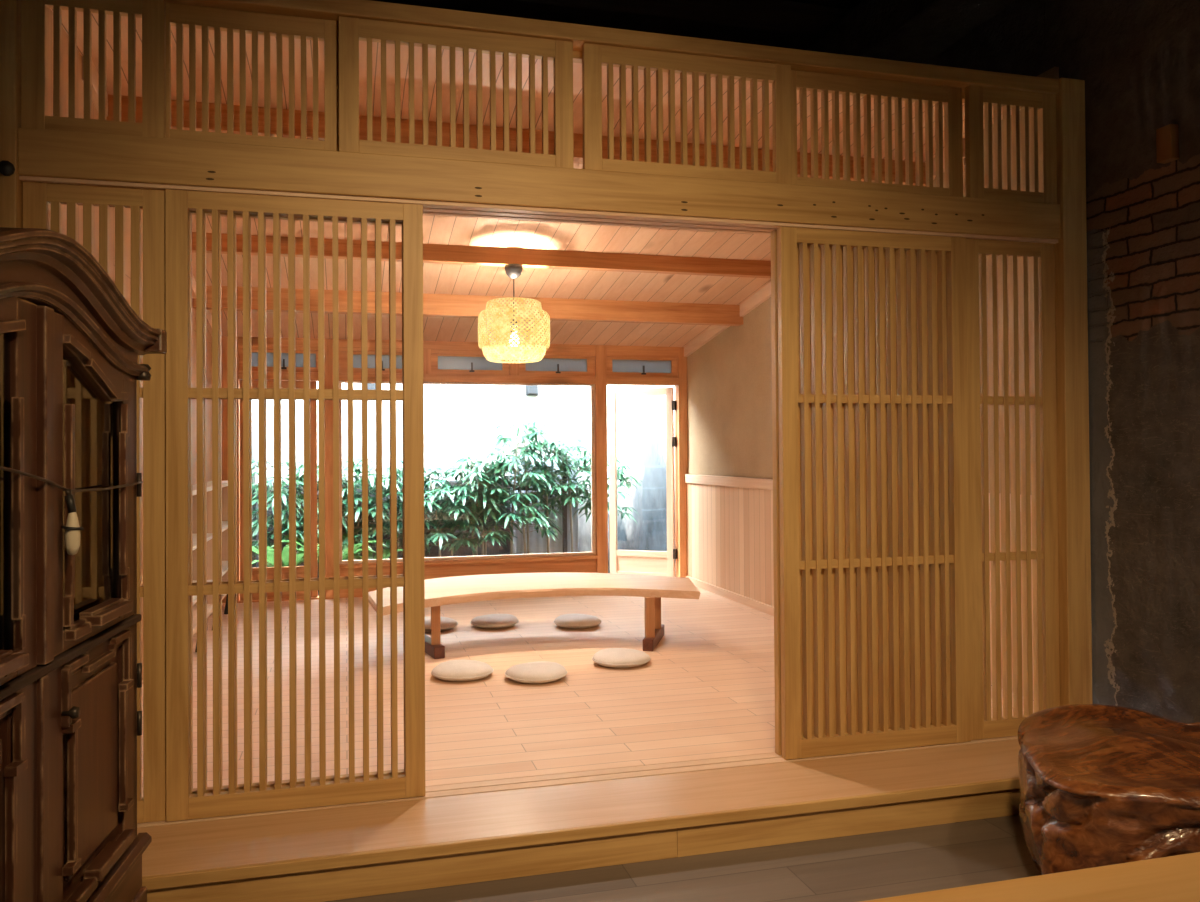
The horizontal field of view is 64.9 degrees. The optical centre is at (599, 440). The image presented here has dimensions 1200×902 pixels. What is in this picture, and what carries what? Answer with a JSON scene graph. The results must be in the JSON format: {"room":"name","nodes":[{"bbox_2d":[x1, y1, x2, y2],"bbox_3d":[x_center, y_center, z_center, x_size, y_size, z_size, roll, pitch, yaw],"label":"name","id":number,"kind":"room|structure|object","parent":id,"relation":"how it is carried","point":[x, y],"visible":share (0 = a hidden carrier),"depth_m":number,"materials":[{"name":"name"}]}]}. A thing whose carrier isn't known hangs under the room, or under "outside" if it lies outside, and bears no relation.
{"room":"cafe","nodes":[
{"label":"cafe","id":0,"kind":"room"},
{"bbox_2d":[48,8,211,679],"bbox_3d":[-2.405,-0.156,5.082,0.100,2.750,4.440,0,-1,-15],"label":"wall","id":1,"kind":"structure","parent":0,"point":[80,86],"depth_m":4.25,"materials":[{"name":"beige paint"}]},
{"bbox_2d":[0,0,22,299],"bbox_3d":[-1.819,-0.360,2.873,0.120,3.100,0.185,0,-1,-15],"label":"trim","id":2,"kind":"structure","parent":1,"relation":"attached to","point":[11,187],"depth_m":2.82,"materials":[{"name":"black wood"}]},
{"bbox_2d":[82,56,211,335],"bbox_3d":[-2.430,-1.081,5.393,0.040,0.673,3.850,0,-1,-15],"label":"trim","id":3,"kind":"structure","parent":1,"relation":"attached to","point":[95,82],"depth_m":3.67,"materials":[{"name":"brown wood"}]},
{"bbox_2d":[221,336,239,603],"bbox_3d":[-2.875,0.167,7.312,0.150,2.160,0.120,0,-1,-15],"label":"trim","id":4,"kind":"structure","parent":1,"relation":"attached to","point":[224,339],"depth_m":7.26,"materials":[{"name":"brown wood"}]},
{"bbox_2d":[239,380,317,600],"bbox_3d":[-2.516,0.384,7.396,0.575,1.715,0.036,0,-1,-15],"label":"door","id":5,"kind":"structure","parent":4,"relation":"attached to","point":[269,383],"depth_m":7.42,"materials":[{"name":"brown wood"}]},
{"bbox_2d":[238,349,317,371],"bbox_3d":[-2.487,-0.639,7.399,0.650,0.196,0.056,0,-1,-15],"label":"window","id":6,"kind":"structure","parent":1,"relation":"in","point":[254,353],"depth_m":7.38,"materials":[{"name":"brown wood"}]},
{"bbox_2d":[50,8,964,102],"bbox_3d":[0.022,-1.385,3.431,3.733,0.029,0.040,0,-1,-15],"label":"trim","id":7,"kind":"structure","parent":1,"relation":"attached to","point":[577,55],"depth_m":3.39,"materials":[{"name":"brown wood"}]},
{"bbox_2d":[19,175,1057,243],"bbox_3d":[0.046,-0.802,3.352,3.733,0.014,0.044,0,-1,-15],"label":"trim","id":8,"kind":"structure","parent":1,"relation":"attached to","point":[428,204],"depth_m":3.26,"materials":[{"name":"brown wood"}]},
{"bbox_2d":[18,128,1060,239],"bbox_3d":[0.034,-0.877,3.393,3.733,0.142,0.158,0,-1,-15],"label":"beam","id":9,"kind":"structure","parent":1,"relation":"attached to","point":[41,152],"depth_m":3.21,"materials":[{"name":"brown wood"}]},
{"bbox_2d":[21,0,165,137],"bbox_3d":[-1.562,-1.168,2.919,0.399,0.448,0.030,0,-1,-15],"label":"transom panel","id":10,"kind":"object","parent":9,"relation":"on","point":[34,13],"visible":0.84,"depth_m":2.91,"materials":[{"name":"brown wood"}]},
{"bbox_2d":[166,2,338,150],"bbox_3d":[-1.142,-1.169,3.071,0.600,0.448,0.030,0,-1,-15],"label":"transom panel","id":11,"kind":"object","parent":9,"relation":"on","point":[192,17],"visible":0.73,"depth_m":3.06,"materials":[{"name":"brown wood"}]},
{"bbox_2d":[339,16,573,167],"bbox_3d":[-0.479,-1.172,3.211,0.790,0.448,0.030,0,-1,-15],"label":"transom panel","id":12,"kind":"object","parent":9,"relation":"on","point":[351,30],"visible":0.89,"depth_m":3.19,"materials":[{"name":"brown wood"}]},
{"bbox_2d":[582,43,791,183],"bbox_3d":[0.326,-1.175,3.428,0.796,0.448,0.030,0,-1,-15],"label":"transom panel","id":13,"kind":"object","parent":9,"relation":"on","point":[594,56],"visible":0.89,"depth_m":3.42,"materials":[{"name":"brown wood"}]},
{"bbox_2d":[791,70,962,196],"bbox_3d":[1.058,-1.177,3.663,0.787,0.448,0.030,0,-1,-15],"label":"transom panel","id":14,"kind":"object","parent":9,"relation":"on","point":[950,97],"visible":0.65,"depth_m":3.66,"materials":[{"name":"brown wood"}]},
{"bbox_2d":[965,85,1056,203],"bbox_3d":[1.649,-1.180,3.784,0.407,0.448,0.030,0,-1,-15],"label":"transom panel","id":15,"kind":"object","parent":9,"relation":"on","point":[1042,106],"visible":0.87,"depth_m":3.77,"materials":[{"name":"brown wood"}]},
{"bbox_2d":[423,207,776,234],"bbox_3d":[0.031,-0.801,3.405,3.733,0.014,0.043,0,-1,-15],"label":"trim","id":16,"kind":"structure","parent":1,"relation":"attached to","point":[425,209],"depth_m":3.38,"materials":[{"name":"brown wood"}]},
{"bbox_2d":[165,0,1058,93],"bbox_3d":[0.028,-1.426,3.409,3.733,0.056,0.177,0,-1,-15],"label":"trim","id":17,"kind":"structure","parent":1,"relation":"attached to","point":[799,60],"depth_m":3.35,"materials":[{"name":"brown wood"}]},
{"bbox_2d":[478,264,549,362],"bbox_3d":[-0.522,-0.775,5.726,0.438,0.580,0.438,0,-1,-15],"label":"pendant lamp","id":18,"kind":"object","parent":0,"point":[513,271],"visible":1,"depth_m":5.58,"materials":[{"name":"yellow wicker"}]},
{"bbox_2d":[51,9,1020,346],"bbox_3d":[-0.570,-1.145,5.667,3.955,0.644,4.490,0,-1,-15],"label":"ceiling","id":19,"kind":"structure","parent":0,"point":[456,279],"depth_m":5.34,"materials":[{"name":"brown wood"}]},
{"bbox_2d":[142,587,1023,797],"bbox_3d":[-0.513,1.243,5.631,3.870,0.060,4.568,0,-1,-15],"label":"floor","id":20,"kind":"structure","parent":0,"point":[706,690],"depth_m":4.49,"materials":[{"name":"beige wood"}]},
{"bbox_2d":[192,480,227,652],"bbox_3d":[-2.428,0.750,5.758,0.160,0.957,2.200,0,-1,-15],"label":"shelf","id":21,"kind":"object","parent":20,"relation":"on","point":[224,483],"visible":0.11,"depth_m":5.77,"materials":[{"name":"beige wood"}]},
{"bbox_2d":[239,596,318,602],"bbox_3d":[-2.487,1.240,7.398,0.635,0.012,0.110,0,-1,-15],"label":"trim","id":22,"kind":"structure","parent":20,"relation":"on","point":[312,598],"depth_m":7.35,"materials":[{"name":"brown wood"}]},
{"bbox_2d":[324,339,333,598],"bbox_3d":[-2.133,0.219,7.501,0.110,2.050,0.120,0,-1,-15],"label":"trim","id":23,"kind":"structure","parent":20,"relation":"on","point":[328,343],"depth_m":7.44,"materials":[{"name":"brown wood"}]},
{"bbox_2d":[425,616,457,630],"bbox_3d":[-1.082,1.185,6.135,0.318,0.065,0.318,0,-1,-15],"label":"floor cushion","id":24,"kind":"object","parent":20,"relation":"on","point":[446,623],"visible":0.44,"depth_m":6.04,"materials":[{"name":"fabric"}]},
{"bbox_2d":[431,660,493,680],"bbox_3d":[-0.702,1.168,4.819,0.318,0.065,0.318,0,-1,-15],"label":"floor cushion","id":25,"kind":"object","parent":20,"relation":"on","point":[452,670],"visible":1,"depth_m":4.72,"materials":[{"name":"fabric"}]},
{"bbox_2d":[470,614,518,628],"bbox_3d":[-0.694,1.184,6.219,0.318,0.065,0.318,0,-1,-15],"label":"floor cushion","id":26,"kind":"object","parent":20,"relation":"on","point":[491,621],"visible":1,"depth_m":6.12,"materials":[{"name":"fabric"}]},
{"bbox_2d":[368,572,700,658],"bbox_3d":[-0.389,1.040,5.689,1.992,0.345,1.168,0,-1,-15],"label":"table","id":27,"kind":"object","parent":20,"relation":"on","point":[469,588],"visible":0.79,"depth_m":5.54,"materials":[{"name":"brown wood"}]},
{"bbox_2d":[505,661,567,682],"bbox_3d":[-0.322,1.165,4.766,0.318,0.065,0.318,0,-1,-15],"label":"floor cushion","id":28,"kind":"object","parent":20,"relation":"on","point":[539,671],"visible":1,"depth_m":4.67,"materials":[{"name":"fabric"}]},
{"bbox_2d":[553,614,601,627],"bbox_3d":[-0.148,1.180,6.200,0.318,0.065,0.318,0,-1,-15],"label":"floor cushion","id":29,"kind":"object","parent":20,"relation":"on","point":[566,620],"visible":1,"depth_m":6.10,"materials":[{"name":"fabric"}]},
{"bbox_2d":[595,345,607,572],"bbox_3d":[0.001,0.211,8.076,0.097,2.050,0.120,0,-1,-15],"label":"trim","id":30,"kind":"structure","parent":20,"relation":"on","point":[601,488],"depth_m":8.02,"materials":[{"name":"brown wood"}]},
{"bbox_2d":[339,381,596,597],"bbox_3d":[-1.059,0.379,7.778,2.107,1.722,0.120,0,-1,-15],"label":"window","id":31,"kind":"structure","parent":30,"relation":"attached to","point":[580,562],"depth_m":7.79,"materials":[{"name":"brown wood"}]},
{"bbox_2d":[592,648,650,667],"bbox_3d":[0.114,1.166,5.090,0.318,0.065,0.318,0,-1,-15],"label":"floor cushion","id":32,"kind":"object","parent":20,"relation":"on","point":[609,657],"visible":1,"depth_m":5.00,"materials":[{"name":"fabric"}]},
{"bbox_2d":[372,0,862,49],"bbox_3d":[0.224,-2.510,2.786,4.500,0.130,10.800,0,-1,-15],"label":"ceiling","id":33,"kind":"structure","parent":0,"point":[848,4],"depth_m":5.25,"materials":[{"name":"black"}]},
{"bbox_2d":[325,814,1041,901],"bbox_3d":[0.850,1.300,0.399,3.960,0.050,5.360,0,-1,-15],"label":"floor","id":34,"kind":"structure","parent":0,"point":[870,866],"depth_m":2.84,"materials":[{"name":"grey tile"}]},
{"bbox_2d":[0,227,166,901],"bbox_3d":[-1.270,0.457,1.756,0.540,1.695,1.280,0,-1,-10],"label":"armoire","id":35,"kind":"object","parent":34,"relation":"on","point":[71,674],"visible":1,"depth_m":1.91,"materials":[{"name":"brown wood"}]},
{"bbox_2d":[0,466,142,494],"bbox_3d":[-1.067,0.073,1.928,0.020,0.082,0.920,0,-1,-10],"label":"cord","id":36,"kind":"object","parent":35,"relation":"attached to","point":[67,491],"visible":1,"depth_m":1.84,"materials":[{"name":"brown metal"}]},
{"bbox_2d":[61,494,83,554],"bbox_3d":[-1.043,0.166,1.865,0.031,0.120,0.031,-1,-1,36],"label":"charm","id":37,"kind":"object","parent":36,"relation":"hanging from","point":[72,528],"visible":1,"depth_m":1.86,"materials":[{"name":"beige wood"}]},
{"bbox_2d":[137,739,1020,901],"bbox_3d":[0.118,1.245,3.115,3.960,0.130,0.387,0,-1,-15],"label":"platform","id":38,"kind":"object","parent":34,"relation":"on","point":[330,854],"visible":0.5,"depth_m":2.96,"materials":[{"name":"brown wood"}]},
{"bbox_2d":[860,852,1199,901],"bbox_3d":[1.070,0.924,0.943,1.950,0.710,0.848,0,-1,-15],"label":"table","id":39,"kind":"object","parent":34,"relation":"on","point":[1176,878],"visible":1,"depth_m":1.22,"materials":[{"name":"brown wood"}]},
{"bbox_2d":[1018,704,1199,874],"bbox_3d":[1.604,1.062,2.676,0.756,0.466,0.628,-1,-1,14],"label":"stool","id":40,"kind":"object","parent":34,"relation":"on","point":[1101,785],"visible":0.9,"depth_m":2.56,"materials":[{"name":"brown wood"}]},
{"bbox_2d":[687,0,1199,723],"bbox_3d":[2.181,-0.551,3.391,0.220,3.800,10.600,0,-1,-15],"label":"wall","id":41,"kind":"structure","parent":0,"point":[1138,61],"depth_m":3.63,"materials":[{"name":"brick"}]},
{"bbox_2d":[423,349,430,373],"bbox_3d":[-1.418,-0.646,7.703,0.068,0.205,0.103,0,-1,-15],"label":"trim","id":42,"kind":"structure","parent":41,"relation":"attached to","point":[426,352],"depth_m":7.66,"materials":[{"name":"brown wood"}]},
{"bbox_2d":[238,371,678,385],"bbox_3d":[-1.067,-0.513,7.801,3.600,0.063,0.114,0,-1,-15],"label":"trim","id":43,"kind":"structure","parent":41,"relation":"attached to","point":[658,381],"depth_m":7.82,"materials":[{"name":"brown wood"}]},
{"bbox_2d":[193,285,742,325],"bbox_3d":[-0.788,-0.941,6.623,3.830,0.150,0.100,0,-1,-15],"label":"ceiling beam","id":44,"kind":"structure","parent":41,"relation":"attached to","point":[434,305],"depth_m":6.68,"materials":[{"name":"brown wood"}]},
{"bbox_2d":[431,353,509,374],"bbox_3d":[-1.069,-0.645,7.780,0.683,0.196,0.056,0,-1,-15],"label":"window","id":45,"kind":"structure","parent":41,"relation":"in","point":[467,364],"depth_m":7.77,"materials":[{"name":"brown wood"}]},
{"bbox_2d":[192,232,770,277],"bbox_3d":[-0.547,-1.116,5.725,3.830,0.105,0.075,0,-1,-15],"label":"ceiling beam","id":46,"kind":"structure","parent":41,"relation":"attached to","point":[432,253],"depth_m":5.73,"materials":[{"name":"brown wood"}]},
{"bbox_2d":[510,352,518,374],"bbox_3d":[-0.723,-0.648,7.891,0.077,0.205,0.103,0,-1,-15],"label":"trim","id":47,"kind":"structure","parent":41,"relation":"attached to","point":[514,367],"depth_m":7.84,"materials":[{"name":"brown wood"}]},
{"bbox_2d":[107,94,925,185],"bbox_3d":[-0.173,-1.351,4.336,3.830,0.115,0.090,0,-1,-15],"label":"ceiling beam","id":48,"kind":"structure","parent":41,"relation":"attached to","point":[376,121],"depth_m":4.18,"materials":[{"name":"brown wood"}]},
{"bbox_2d":[519,355,594,375],"bbox_3d":[-0.368,-0.647,7.969,0.683,0.196,0.056,0,-1,-15],"label":"window","id":49,"kind":"structure","parent":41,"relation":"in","point":[549,365],"depth_m":7.98,"materials":[{"name":"brown wood"}]},
{"bbox_2d":[137,736,1017,827],"bbox_3d":[0.060,1.198,3.331,3.960,0.031,0.046,0,-1,-15],"label":"trim","id":50,"kind":"structure","parent":41,"relation":"attached to","point":[772,760],"depth_m":3.29,"materials":[{"name":"brown wood"}]},
{"bbox_2d":[23,181,165,822],"bbox_3d":[-1.558,0.195,2.922,0.399,1.982,0.034,0,-1,-15],"label":"lattice panel","id":51,"kind":"object","parent":50,"relation":"on","point":[42,202],"visible":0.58,"depth_m":2.94,"materials":[{"name":"brown wood"}]},
{"bbox_2d":[165,189,424,821],"bbox_3d":[-0.976,0.193,3.066,0.796,1.982,0.034,0,-1,-15],"label":"sliding door","id":52,"kind":"structure","parent":50,"relation":"on","point":[180,804],"depth_m":3.05,"materials":[{"name":"brown wood"}]},
{"bbox_2d":[777,226,970,759],"bbox_3d":[1.057,0.185,3.614,0.794,1.982,0.034,0,-1,-15],"label":"sliding door","id":53,"kind":"structure","parent":50,"relation":"on","point":[955,727],"depth_m":3.60,"materials":[{"name":"brown wood"}]},
{"bbox_2d":[966,238,1059,739],"bbox_3d":[1.645,0.183,3.785,0.423,1.982,0.034,0,-1,-15],"label":"lattice panel","id":54,"kind":"object","parent":50,"relation":"on","point":[1042,399],"visible":0.8,"depth_m":3.78,"materials":[{"name":"brown wood"}]},
{"bbox_2d":[425,753,781,792],"bbox_3d":[0.045,1.198,3.385,3.960,0.031,0.048,0,-1,-15],"label":"trim","id":55,"kind":"structure","parent":41,"relation":"attached to","point":[768,755],"depth_m":3.37,"materials":[{"name":"brown wood"}]},
{"bbox_2d":[189,211,404,793],"bbox_3d":[-0.991,0.194,3.119,0.796,1.982,0.034,0,-1,-15],"label":"sliding door","id":56,"kind":"structure","parent":55,"relation":"on","point":[400,771],"depth_m":3.07,"materials":[{"name":"brown wood"}]},
{"bbox_2d":[771,230,950,754],"bbox_3d":[1.043,0.186,3.667,0.794,1.982,0.034,0,-1,-15],"label":"sliding door","id":57,"kind":"structure","parent":55,"relation":"on","point":[774,292],"depth_m":3.62,"materials":[{"name":"brown wood"}]},
{"bbox_2d":[381,0,851,48],"bbox_3d":[-0.380,-2.327,4.899,3.970,0.180,0.180,0,-1,-15],"label":"trim","id":58,"kind":"structure","parent":41,"relation":"attached to","point":[782,23],"depth_m":5.08,"materials":[{"name":"black"}]},
{"bbox_2d":[607,357,677,377],"bbox_3d":[0.362,-0.650,8.166,0.688,0.196,0.056,0,-1,-15],"label":"window","id":59,"kind":"structure","parent":41,"relation":"in","point":[616,366],"depth_m":8.16,"materials":[{"name":"brown wood"}]},
{"bbox_2d":[609,387,676,576],"bbox_3d":[0.379,0.383,8.381,0.622,1.700,0.050,-1,-1,22],"label":"door","id":60,"kind":"structure","parent":41,"relation":"in","point":[637,562],"depth_m":8.36,"materials":[{"name":"brown wood"}]},
{"bbox_2d":[674,347,687,577],"bbox_3d":[0.722,0.154,8.281,0.100,2.160,0.120,0,-1,-15],"label":"trim","id":61,"kind":"structure","parent":41,"relation":"attached to","point":[680,391],"depth_m":8.22,"materials":[{"name":"brown wood"}]},
{"bbox_2d":[684,138,964,356],"bbox_3d":[1.249,-1.094,6.383,0.040,0.673,3.850,0,-1,-15],"label":"trim","id":62,"kind":"structure","parent":41,"relation":"attached to","point":[764,293],"depth_m":7.00,"materials":[{"name":"brown wood"}]},
{"bbox_2d":[685,474,1031,512],"bbox_3d":[1.335,0.298,6.083,0.040,0.075,4.440,0,-1,-15],"label":"trim","id":63,"kind":"structure","parent":41,"relation":"attached to","point":[754,483],"depth_m":7.13,"materials":[{"name":"brown wood"}]},
{"bbox_2d":[686,576,1033,712],"bbox_3d":[1.341,1.175,6.073,0.040,0.060,4.440,0,-1,-15],"label":"baseboard","id":64,"kind":"structure","parent":41,"relation":"attached to","point":[741,599],"depth_m":7.09,"materials":[{"name":"brown wood"}]},
{"bbox_2d":[687,474,1033,699],"bbox_3d":[1.351,0.733,6.082,0.032,0.945,4.440,0,-1,-15],"label":"wainscoting","id":65,"kind":"structure","parent":41,"relation":"attached to","point":[730,529],"depth_m":7.17,"materials":[{"name":"beige wood"}]},
{"bbox_2d":[807,0,1017,63],"bbox_3d":[1.966,-2.127,3.198,0.375,0.290,10.300,0,-1,-15],"label":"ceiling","id":66,"kind":"structure","parent":41,"relation":"attached to","point":[915,31],"depth_m":4.61,"materials":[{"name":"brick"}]},
{"bbox_2d":[1038,78,1092,705],"bbox_3d":[1.899,-0.143,3.879,0.115,2.640,0.170,0,-1,-15],"label":"post","id":67,"kind":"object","parent":41,"relation":"attached to","point":[1070,252],"depth_m":3.80,"materials":[{"name":"brown wood"}]},
{"bbox_2d":[1156,124,1178,163],"bbox_3d":[2.073,-1.082,3.439,0.050,0.125,0.065,0,-1,-15],"label":"wall block","id":68,"kind":"object","parent":41,"relation":"attached to","point":[1167,137],"visible":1,"depth_m":3.42,"materials":[{"name":"brown brick"}]},
{"label":"outside","id":69,"kind":"structure","parent":0,"visible":0},
{"bbox_3d":[-1.335,1.344,8.820,9.000,0.060,2.040,0,-1,-15],"label":"ground","id":70,"kind":"structure","parent":69,"visible":0},
{"bbox_2d":[252,400,255,567],"bbox_3d":[-3.230,-0.054,8.763,0.064,2.760,0.064,0,-1,-15],"label":"drain pipe","id":71,"kind":"object","parent":70,"relation":"on","point":[253,401],"visible":0.16,"depth_m":8.74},
{"bbox_2d":[252,459,318,558],"bbox_3d":[-2.959,0.746,8.648,0.936,1.154,0.837,0,-1,-15],"label":"leaf plant","id":72,"kind":"object","parent":70,"relation":"on","point":[284,494],"visible":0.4,"depth_m":8.50,"materials":[{"name":"plant"}]},
{"bbox_2d":[252,538,318,566],"bbox_3d":[-2.742,1.091,8.176,0.830,0.450,0.920,-1,-1,20],"label":"leaf plant","id":73,"kind":"object","parent":70,"relation":"on","point":[270,551],"visible":0.23,"depth_m":8.03,"materials":[{"name":"plant"}]},
{"bbox_2d":[271,533,385,563],"bbox_3d":[-2.417,1.078,8.315,0.918,0.475,0.851,0,-1,-33],"label":"leaf plant","id":74,"kind":"object","parent":70,"relation":"on","point":[344,547],"visible":0.18,"depth_m":8.34,"materials":[{"name":"plant"}]},
{"bbox_2d":[281,456,388,546],"bbox_3d":[-2.510,0.731,8.865,1.070,1.184,0.864,0,-1,-15],"label":"leaf plant","id":75,"kind":"object","parent":70,"relation":"on","point":[300,466],"visible":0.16,"depth_m":8.67,"materials":[{"name":"plant"}]},
{"bbox_2d":[342,459,402,559],"bbox_3d":[-2.163,0.741,8.843,0.934,1.159,0.864,0,-1,-15],"label":"leaf plant","id":76,"kind":"object","parent":70,"relation":"on","point":[372,478],"visible":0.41,"depth_m":8.69,"materials":[{"name":"plant"}]},
{"bbox_2d":[342,548,402,559],"bbox_3d":[-2.078,1.141,8.542,0.736,0.349,0.644,0,-1,-15],"label":"leaf plant","id":77,"kind":"object","parent":70,"relation":"on","point":[386,552],"visible":0.12,"depth_m":8.62,"materials":[{"name":"plant"}]},
{"bbox_2d":[256,480,509,577],"bbox_3d":[-2.765,0.847,9.125,4.000,0.960,0.080,0,-1,-15],"label":"fence","id":78,"kind":"object","parent":70,"relation":"on","point":[496,549],"visible":0.02,"depth_m":9.41,"materials":[{"name":"grey wood"}]},
{"bbox_2d":[357,466,457,558],"bbox_3d":[-1.795,0.778,8.999,1.077,1.083,0.859,0,-1,-15],"label":"leaf plant","id":79,"kind":"object","parent":70,"relation":"on","point":[386,504],"visible":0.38,"depth_m":8.87,"materials":[{"name":"plant"}]},
{"bbox_2d":[397,459,516,556],"bbox_3d":[-1.388,0.743,8.978,1.168,1.146,0.951,0,-1,-15],"label":"leaf plant","id":80,"kind":"object","parent":70,"relation":"on","point":[439,491],"visible":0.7,"depth_m":8.80,"materials":[{"name":"plant"}]},
{"bbox_2d":[430,456,522,555],"bbox_3d":[-1.155,0.731,9.111,0.869,1.170,0.812,-1,-1,18],"label":"leaf plant","id":81,"kind":"object","parent":70,"relation":"on","point":[482,511],"visible":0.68,"depth_m":8.90,"materials":[{"name":"plant"}]},
{"bbox_2d":[474,421,565,554],"bbox_3d":[-0.778,0.560,9.151,0.843,1.508,1.022,-1,-1,27],"label":"leaf plant","id":82,"kind":"object","parent":70,"relation":"on","point":[538,515],"visible":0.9,"depth_m":9.01,"materials":[{"name":"plant"}]},
{"bbox_2d":[510,456,577,553],"bbox_3d":[-0.568,0.733,9.617,0.700,1.150,0.028,0,-1,-15],"label":"fence","id":83,"kind":"object","parent":70,"relation":"on","point":[537,544],"visible":0.17,"depth_m":9.63,"materials":[{"name":"wood"}]},
{"bbox_2d":[516,454,576,552],"bbox_3d":[-0.523,0.712,9.565,0.721,1.210,0.040,0,-1,-15],"label":"fence post","id":84,"kind":"object","parent":70,"relation":"on","point":[564,508],"visible":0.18,"depth_m":9.59,"materials":[{"name":"wood"}]},
{"bbox_2d":[509,430,590,552],"bbox_3d":[-0.432,0.605,9.374,1.042,1.418,0.829,0,-1,-15],"label":"leaf plant","id":85,"kind":"object","parent":70,"relation":"on","point":[559,454],"visible":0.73,"depth_m":9.23,"materials":[{"name":"plant"}]},
{"bbox_2d":[560,456,640,569],"bbox_3d":[0.024,0.722,9.540,0.823,1.181,0.733,0,-1,-15],"label":"leaf plant","id":86,"kind":"object","parent":70,"relation":"on","point":[620,474],"visible":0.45,"depth_m":9.45,"materials":[{"name":"plant"}]},
{"bbox_3d":[-1.141,-1.713,7.866,4.300,1.590,0.220,0,-1,-15],"label":"wall","id":87,"kind":"structure","parent":0,"visible":0},
{"bbox_2d":[238,337,677,357],"bbox_3d":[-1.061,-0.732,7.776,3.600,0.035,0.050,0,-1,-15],"label":"trim","id":88,"kind":"structure","parent":87,"relation":"attached to","point":[341,349],"depth_m":7.76,"materials":[{"name":"brown wood"}]},
{"bbox_2d":[339,351,401,373],"bbox_3d":[-1.763,-0.642,7.593,0.660,0.196,0.056,0,-1,-15],"label":"window","id":89,"kind":"structure","parent":88,"relation":"attached to","point":[342,355],"depth_m":7.57,"materials":[{"name":"brown wood"}]},
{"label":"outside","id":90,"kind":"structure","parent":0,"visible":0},
{"bbox_2d":[256,381,674,565],"bbox_3d":[-1.567,-0.060,9.662,9.000,2.850,0.230,0,-1,-15],"label":"wall","id":91,"kind":"structure","parent":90,"point":[457,417],"depth_m":9.77,"materials":[{"name":"white paint"}]},
{"bbox_2d":[368,383,375,389],"bbox_3d":[-2.273,-0.532,9.322,0.130,0.135,0.070,0,-1,-15],"label":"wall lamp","id":92,"kind":"object","parent":91,"relation":"attached to","point":[371,386],"visible":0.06,"depth_m":9.29,"materials":[{"name":"white"}]},
{"bbox_2d":[526,385,537,395],"bbox_3d":[-0.698,-0.538,9.746,0.130,0.135,0.070,0,-1,-15],"label":"wall lamp","id":93,"kind":"object","parent":91,"relation":"attached to","point":[531,390],"visible":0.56,"depth_m":9.72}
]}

